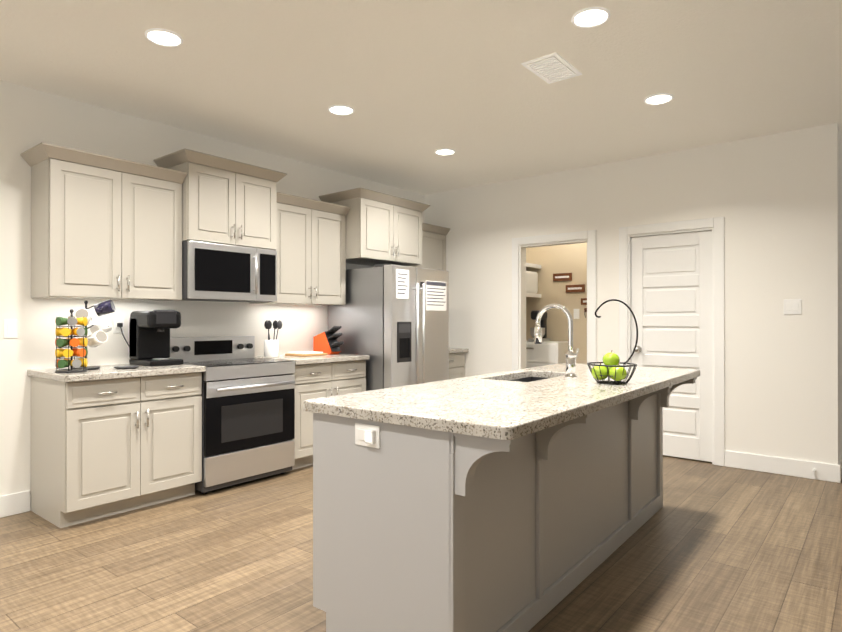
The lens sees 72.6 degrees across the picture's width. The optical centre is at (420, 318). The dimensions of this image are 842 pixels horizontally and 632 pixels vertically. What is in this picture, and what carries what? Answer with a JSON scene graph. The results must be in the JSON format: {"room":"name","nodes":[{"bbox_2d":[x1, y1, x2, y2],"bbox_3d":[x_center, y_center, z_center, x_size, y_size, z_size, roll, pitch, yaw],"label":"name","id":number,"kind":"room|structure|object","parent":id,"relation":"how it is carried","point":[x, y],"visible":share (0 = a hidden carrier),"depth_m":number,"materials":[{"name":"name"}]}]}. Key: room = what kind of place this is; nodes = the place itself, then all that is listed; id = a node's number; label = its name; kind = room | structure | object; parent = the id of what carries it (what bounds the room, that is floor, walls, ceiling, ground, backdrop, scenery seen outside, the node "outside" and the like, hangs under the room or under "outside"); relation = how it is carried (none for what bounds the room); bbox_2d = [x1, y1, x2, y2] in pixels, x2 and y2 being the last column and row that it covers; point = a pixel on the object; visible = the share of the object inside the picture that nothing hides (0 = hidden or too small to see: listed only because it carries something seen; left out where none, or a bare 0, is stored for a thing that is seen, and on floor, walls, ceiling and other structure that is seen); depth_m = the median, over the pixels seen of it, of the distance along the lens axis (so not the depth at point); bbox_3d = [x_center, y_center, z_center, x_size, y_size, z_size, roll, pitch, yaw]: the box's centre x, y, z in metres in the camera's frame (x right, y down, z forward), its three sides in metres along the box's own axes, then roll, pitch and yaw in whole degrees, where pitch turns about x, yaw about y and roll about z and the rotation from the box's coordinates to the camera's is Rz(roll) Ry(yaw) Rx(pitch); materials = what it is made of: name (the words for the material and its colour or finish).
{"room":"kitchen","nodes":[
{"label":"kitchen","id":0,"kind":"room"},
{"bbox_2d":[0,80,423,510],"bbox_3d":[-2.641,-0.128,3.677,0.120,2.740,8.622,0,0,39],"label":"wall","id":1,"kind":"structure","parent":0,"point":[30,118],"depth_m":3.94,"materials":[{"name":"white paint"}]},
{"bbox_2d":[4,319,17,337],"bbox_3d":[-2.598,0.062,3.627,0.008,0.120,0.074,0,0,39],"label":"light switch","id":2,"kind":"object","parent":1,"relation":"attached to","point":[10,328],"visible":1,"depth_m":3.63,"materials":[{"name":"white plastic"}]},
{"bbox_2d":[0,490,29,517],"bbox_3d":[-3.876,1.170,2.038,0.016,0.135,4.286,0,0,39],"label":"baseboard","id":3,"kind":"structure","parent":1,"relation":"attached to","point":[15,503],"depth_m":3.63,"materials":[{"name":"white wood"}]},
{"bbox_2d":[20,142,186,300],"bbox_3d":[-2.130,-0.597,3.905,0.387,0.920,0.915,0,0,39],"label":"upper cabinet","id":4,"kind":"object","parent":1,"relation":"attached to","point":[104,227],"visible":1,"depth_m":3.75,"materials":[{"name":"grey paint"}]},
{"bbox_2d":[113,317,123,332],"bbox_3d":[-2.184,0.043,4.139,0.008,0.120,0.074,0,0,39],"label":"wall outlet","id":5,"kind":"object","parent":1,"relation":"attached to","point":[116,320],"visible":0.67,"depth_m":4.13,"materials":[{"name":"white plastic"}]},
{"bbox_2d":[117,323,128,345],"bbox_3d":[-2.120,0.173,4.158,0.062,0.290,0.140,0,0,39],"label":"power cord","id":6,"kind":"object","parent":5,"relation":"attached to","point":[120,325],"visible":0.62,"depth_m":4.12,"materials":[{"name":"black plastic"}]},
{"bbox_2d":[153,148,286,249],"bbox_3d":[-1.568,-0.888,4.545,0.457,0.635,0.896,0,0,39],"label":"upper cabinet","id":7,"kind":"object","parent":1,"relation":"attached to","point":[225,201],"visible":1,"depth_m":4.37,"materials":[{"name":"grey paint"}]},
{"bbox_2d":[182,240,276,301],"bbox_3d":[-1.569,-0.355,4.545,0.454,0.422,0.774,0,0,39],"label":"microwave","id":8,"kind":"object","parent":7,"relation":"attached to","point":[219,272],"visible":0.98,"depth_m":4.38,"materials":[{"name":"grey metal"}]},
{"bbox_2d":[249,192,349,304],"bbox_3d":[-1.083,-0.594,5.200,0.387,0.920,0.844,0,0,39],"label":"upper cabinet","id":9,"kind":"object","parent":1,"relation":"attached to","point":[311,251],"visible":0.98,"depth_m":5.10,"materials":[{"name":"grey paint"}]},
{"bbox_2d":[319,187,429,265],"bbox_3d":[-0.452,-0.887,5.830,0.577,0.630,1.038,0,0,39],"label":"upper cabinet","id":10,"kind":"object","parent":1,"relation":"attached to","point":[382,228],"visible":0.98,"depth_m":5.57,"materials":[{"name":"grey paint"}]},
{"bbox_2d":[410,223,449,270],"bbox_3d":[-0.021,-0.590,6.513,0.387,0.920,0.676,0,0,39],"label":"upper cabinet","id":11,"kind":"object","parent":1,"relation":"attached to","point":[433,246],"visible":0.29,"depth_m":6.50,"materials":[{"name":"grey paint"}]},
{"bbox_2d":[0,455,841,631],"bbox_3d":[1.184,1.288,2.265,7.840,0.100,11.240,0,0,39],"label":"floor","id":12,"kind":"structure","parent":0,"point":[708,547],"depth_m":2.88,"materials":[{"name":"brown wood"}]},
{"bbox_2d":[30,372,201,527],"bbox_3d":[-2.014,0.805,3.845,0.637,0.875,0.856,0,0,39],"label":"base cabinet","id":13,"kind":"object","parent":12,"relation":"on","point":[103,448],"visible":1,"depth_m":3.59,"materials":[{"name":"grey paint"}]},
{"bbox_2d":[27,364,205,381],"bbox_3d":[-2.018,0.348,3.837,0.643,0.040,0.876,0,0,39],"label":"countertop","id":14,"kind":"structure","parent":13,"relation":"on","point":[104,372],"depth_m":3.63,"materials":[{"name":"stone"}]},
{"bbox_2d":[55,300,115,372],"bbox_3d":[-2.141,0.099,3.662,0.319,0.454,0.392,0,0,39],"label":"pod carousel","id":15,"kind":"object","parent":14,"relation":"on","point":[98,336],"visible":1,"depth_m":3.53,"materials":[{"name":"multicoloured plastic"}]},
{"bbox_2d":[114,365,138,368],"bbox_3d":[-1.951,0.321,3.798,0.160,0.012,0.160,0,0,39],"label":"tray","id":16,"kind":"object","parent":14,"relation":"on","point":[126,367],"visible":1,"depth_m":3.76,"materials":[{"name":"grey metal"}]},
{"bbox_2d":[129,310,182,366],"bbox_3d":[-1.903,0.132,4.120,0.330,0.392,0.240,0,0,39],"label":"coffee maker","id":17,"kind":"object","parent":14,"relation":"on","point":[149,338],"visible":1,"depth_m":4.07,"materials":[{"name":"black plastic"}]},
{"bbox_2d":[169,336,294,493],"bbox_3d":[-1.466,0.694,4.458,0.683,1.100,0.774,0,0,39],"label":"range","id":18,"kind":"object","parent":12,"relation":"on","point":[248,415],"visible":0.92,"depth_m":4.30,"materials":[{"name":"grey metal"}]},
{"bbox_2d":[292,360,365,469],"bbox_3d":[-0.985,0.808,5.118,0.637,0.875,0.844,0,0,39],"label":"base cabinet","id":19,"kind":"object","parent":12,"relation":"on","point":[317,380],"visible":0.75,"depth_m":4.81,"materials":[{"name":"grey paint"}]},
{"bbox_2d":[255,354,369,364],"bbox_3d":[-0.984,0.351,5.116,0.643,0.040,0.842,0,0,39],"label":"countertop","id":20,"kind":"structure","parent":19,"relation":"on","point":[299,360],"depth_m":4.91,"materials":[{"name":"stone"}]},
{"bbox_2d":[264,320,281,357],"bbox_3d":[-1.290,0.171,4.945,0.137,0.319,0.161,0,0,39],"label":"utensil crock","id":21,"kind":"object","parent":20,"relation":"on","point":[271,348],"visible":1,"depth_m":4.89,"materials":[{"name":"white ceramic"}]},
{"bbox_2d":[285,351,327,356],"bbox_3d":[-1.039,0.315,5.196,0.260,0.032,0.280,0,0,39],"label":"cutting boards","id":22,"kind":"object","parent":20,"relation":"on","point":[306,353],"visible":1,"depth_m":5.11,"materials":[{"name":"brown wood"}]},
{"bbox_2d":[313,326,343,354],"bbox_3d":[-0.866,0.198,5.403,0.310,0.267,0.120,0,0,39],"label":"knife block","id":23,"kind":"object","parent":20,"relation":"on","point":[327,342],"visible":1,"depth_m":5.36,"materials":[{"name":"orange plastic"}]},
{"bbox_2d":[328,264,448,390],"bbox_3d":[-0.292,0.375,5.714,0.912,1.745,0.875,0,0,39],"label":"refrigerator","id":24,"kind":"object","parent":12,"relation":"on","point":[392,320],"visible":0.69,"depth_m":5.35,"materials":[{"name":"grey metal"}]},
{"bbox_2d":[449,352,464,378],"bbox_3d":[0.077,0.812,6.432,0.637,0.875,0.672,0,0,39],"label":"base cabinet","id":25,"kind":"object","parent":12,"relation":"on","point":[456,365],"visible":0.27,"depth_m":6.39,"materials":[{"name":"grey paint"}]},
{"bbox_2d":[449,348,468,352],"bbox_3d":[0.080,0.354,6.431,0.643,0.040,0.672,0,0,39],"label":"countertop","id":26,"kind":"structure","parent":25,"relation":"on","point":[455,350],"depth_m":6.36,"materials":[{"name":"stone"}]},
{"bbox_2d":[303,379,695,631],"bbox_3d":[0.640,0.803,2.971,0.934,0.876,2.477,0,0,38],"label":"kitchen island","id":27,"kind":"object","parent":12,"relation":"on","point":[524,500],"depth_m":2.15,"materials":[{"name":"grey paint"}]},
{"bbox_2d":[303,363,699,442],"bbox_3d":[0.668,0.345,2.995,0.940,0.040,2.544,0,0,38],"label":"island countertop","id":28,"kind":"structure","parent":27,"relation":"on","point":[518,403],"depth_m":2.33,"materials":[{"name":"beige stone"}]},
{"bbox_2d":[534,303,578,378],"bbox_3d":[0.767,0.119,3.241,0.255,0.413,0.114,0,0,39],"label":"faucet","id":29,"kind":"object","parent":28,"relation":"on","point":[571,356],"visible":1,"depth_m":3.16,"materials":[{"name":"silver metal"}]},
{"bbox_2d":[587,299,637,384],"bbox_3d":[0.964,0.112,2.895,0.244,0.424,0.244,0,0,39],"label":"fruit basket","id":30,"kind":"object","parent":28,"relation":"on","point":[614,370],"visible":1,"depth_m":2.86,"materials":[{"name":"black metal"}]},
{"bbox_2d":[526,340,567,367],"bbox_3d":[1.398,0.761,6.890,0.720,0.980,0.420,0,0,39],"label":"drawer unit","id":31,"kind":"object","parent":12,"relation":"on","point":[545,353],"visible":0.17,"depth_m":6.63,"materials":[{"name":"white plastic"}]},
{"bbox_2d":[528,310,549,341],"bbox_3d":[1.417,0.085,6.883,0.180,0.370,0.249,0,0,39],"label":"mixer","id":32,"kind":"object","parent":31,"relation":"on","point":[543,322],"visible":0.58,"depth_m":6.83,"materials":[{"name":"silver metal"}]},
{"bbox_2d":[0,0,841,194],"bbox_3d":[1.184,-1.552,2.272,7.840,0.100,11.240,0,0,39],"label":"ceiling","id":33,"kind":"structure","parent":0,"point":[415,85],"depth_m":3.51,"materials":[{"name":"white paint"}]},
{"bbox_2d":[145,28,182,46],"bbox_3d":[-1.366,-1.496,3.047,0.186,0.014,0.186,0,0,39],"label":"recessed light","id":34,"kind":"object","parent":33,"relation":"in","point":[163,37],"visible":1,"depth_m":3.05,"materials":[{"name":"white"}]},
{"bbox_2d":[328,105,353,114],"bbox_3d":[-0.570,-1.493,4.095,0.186,0.014,0.186,0,0,39],"label":"recessed light","id":35,"kind":"object","parent":33,"relation":"in","point":[341,110],"visible":0.96,"depth_m":4.09,"materials":[{"name":"white"}]},
{"bbox_2d":[435,148,454,155],"bbox_3d":[0.214,-1.490,5.113,0.186,0.014,0.186,0,0,39],"label":"recessed light","id":36,"kind":"object","parent":33,"relation":"in","point":[444,152],"visible":1,"depth_m":5.11,"materials":[{"name":"white"}]},
{"bbox_2d":[521,53,581,83],"bbox_3d":[0.786,-1.491,3.430,0.220,0.014,0.360,0,0,39],"label":"ceiling vent","id":37,"kind":"object","parent":33,"relation":"in","point":[553,68],"visible":1,"depth_m":3.40,"materials":[{"name":"white metal"}]},
{"bbox_2d":[571,7,609,27],"bbox_3d":[0.842,-1.496,2.844,0.186,0.014,0.186,0,0,39],"label":"recessed light","id":38,"kind":"object","parent":33,"relation":"in","point":[590,17],"visible":1,"depth_m":2.85,"materials":[{"name":"white"}]},
{"bbox_2d":[644,93,672,104],"bbox_3d":[1.614,-1.493,3.892,0.186,0.014,0.186,0,0,39],"label":"recessed light","id":39,"kind":"object","parent":33,"relation":"in","point":[658,99],"visible":1,"depth_m":3.89,"materials":[{"name":"white"}]},
{"bbox_2d":[526,243,586,363],"bbox_3d":[1.961,-0.120,6.809,1.980,2.740,0.120,0,0,39],"label":"wall","id":40,"kind":"structure","parent":0,"point":[566,258],"depth_m":6.90,"materials":[{"name":"beige paint"}]},
{"bbox_2d":[526,293,540,297],"bbox_3d":[1.079,-0.287,6.846,0.318,0.045,0.924,0,0,39],"label":"shelf","id":41,"kind":"object","parent":40,"relation":"attached to","point":[533,295],"visible":0.29,"depth_m":6.95,"materials":[{"name":"white paint"}]},
{"bbox_2d":[526,271,537,293],"bbox_3d":[1.196,-0.445,6.992,0.298,0.269,0.440,0,0,39],"label":"paper towels","id":42,"kind":"object","parent":41,"relation":"on","point":[531,282],"visible":0.27,"depth_m":6.93,"materials":[{"name":"white paper"}]},
{"bbox_2d":[526,263,540,268],"bbox_3d":[1.079,-0.647,6.848,0.318,0.045,0.924,0,0,39],"label":"shelf","id":43,"kind":"object","parent":40,"relation":"attached to","point":[533,265],"visible":0.29,"depth_m":6.95,"materials":[{"name":"white paint"}]},
{"bbox_2d":[553,273,571,280],"bbox_3d":[1.708,-0.505,6.923,0.240,0.093,0.022,0,0,39],"label":"sign","id":44,"kind":"object","parent":40,"relation":"attached to","point":[562,277],"visible":1,"depth_m":6.91,"materials":[{"name":"brown wood"}]},
{"bbox_2d":[566,284,584,292],"bbox_3d":[1.834,-0.362,6.821,0.236,0.090,0.022,0,0,39],"label":"sign","id":45,"kind":"object","parent":40,"relation":"attached to","point":[576,288],"visible":1,"depth_m":6.81,"materials":[{"name":"brown wood"}]},
{"bbox_2d":[574,309,578,318],"bbox_3d":[1.849,-0.061,6.817,0.074,0.120,0.008,0,0,39],"label":"light switch","id":46,"kind":"object","parent":40,"relation":"attached to","point":[576,313],"visible":1,"depth_m":6.81,"materials":[{"name":"white plastic"}]},
{"bbox_2d":[581,298,586,304],"bbox_3d":[1.939,-0.205,6.736,0.123,0.077,0.022,0,0,39],"label":"sign","id":47,"kind":"object","parent":40,"relation":"attached to","point":[583,301],"visible":0.6,"depth_m":6.74,"materials":[{"name":"brown wood"}]},
{"bbox_2d":[424,123,838,464],"bbox_3d":[1.645,-0.123,5.679,4.030,2.740,0.120,0,0,39],"label":"wall","id":48,"kind":"structure","parent":0,"point":[772,199],"depth_m":4.79,"materials":[{"name":"white paint"}]},
{"bbox_2d":[631,230,711,461],"bbox_3d":[2.232,0.235,5.132,0.706,1.997,0.111,0,0,39],"label":"door leaf","id":49,"kind":"structure","parent":48,"relation":"in","point":[671,291],"depth_m":5.11,"materials":[{"name":"white paint"}]},
{"bbox_2d":[725,450,837,482],"bbox_3d":[2.866,1.177,4.604,0.765,0.135,0.020,0,0,39],"label":"baseboard","id":50,"kind":"structure","parent":48,"relation":"attached to","point":[748,461],"depth_m":4.57,"materials":[{"name":"white wood"}]},
{"bbox_2d":[784,299,801,313],"bbox_3d":[2.946,-0.096,4.544,0.120,0.120,0.008,0,0,39],"label":"light switch","id":51,"kind":"object","parent":48,"relation":"attached to","point":[792,306],"visible":1,"depth_m":4.54,"materials":[{"name":"white plastic"}]},
{"bbox_2d":[838,128,841,459],"bbox_3d":[3.986,-0.123,5.465,0.120,2.740,2.490,0,0,39],"label":"wall","id":52,"kind":"structure","parent":0,"point":[840,272],"depth_m":4.47,"materials":[{"name":"white paint"}]},
{"bbox_2d":[838,454,841,482],"bbox_3d":[3.999,1.179,5.369,0.016,0.135,2.634,0,0,39],"label":"baseboard","id":53,"kind":"structure","parent":52,"relation":"attached to","point":[840,461],"depth_m":4.35,"materials":[{"name":"white wood"}]}
]}

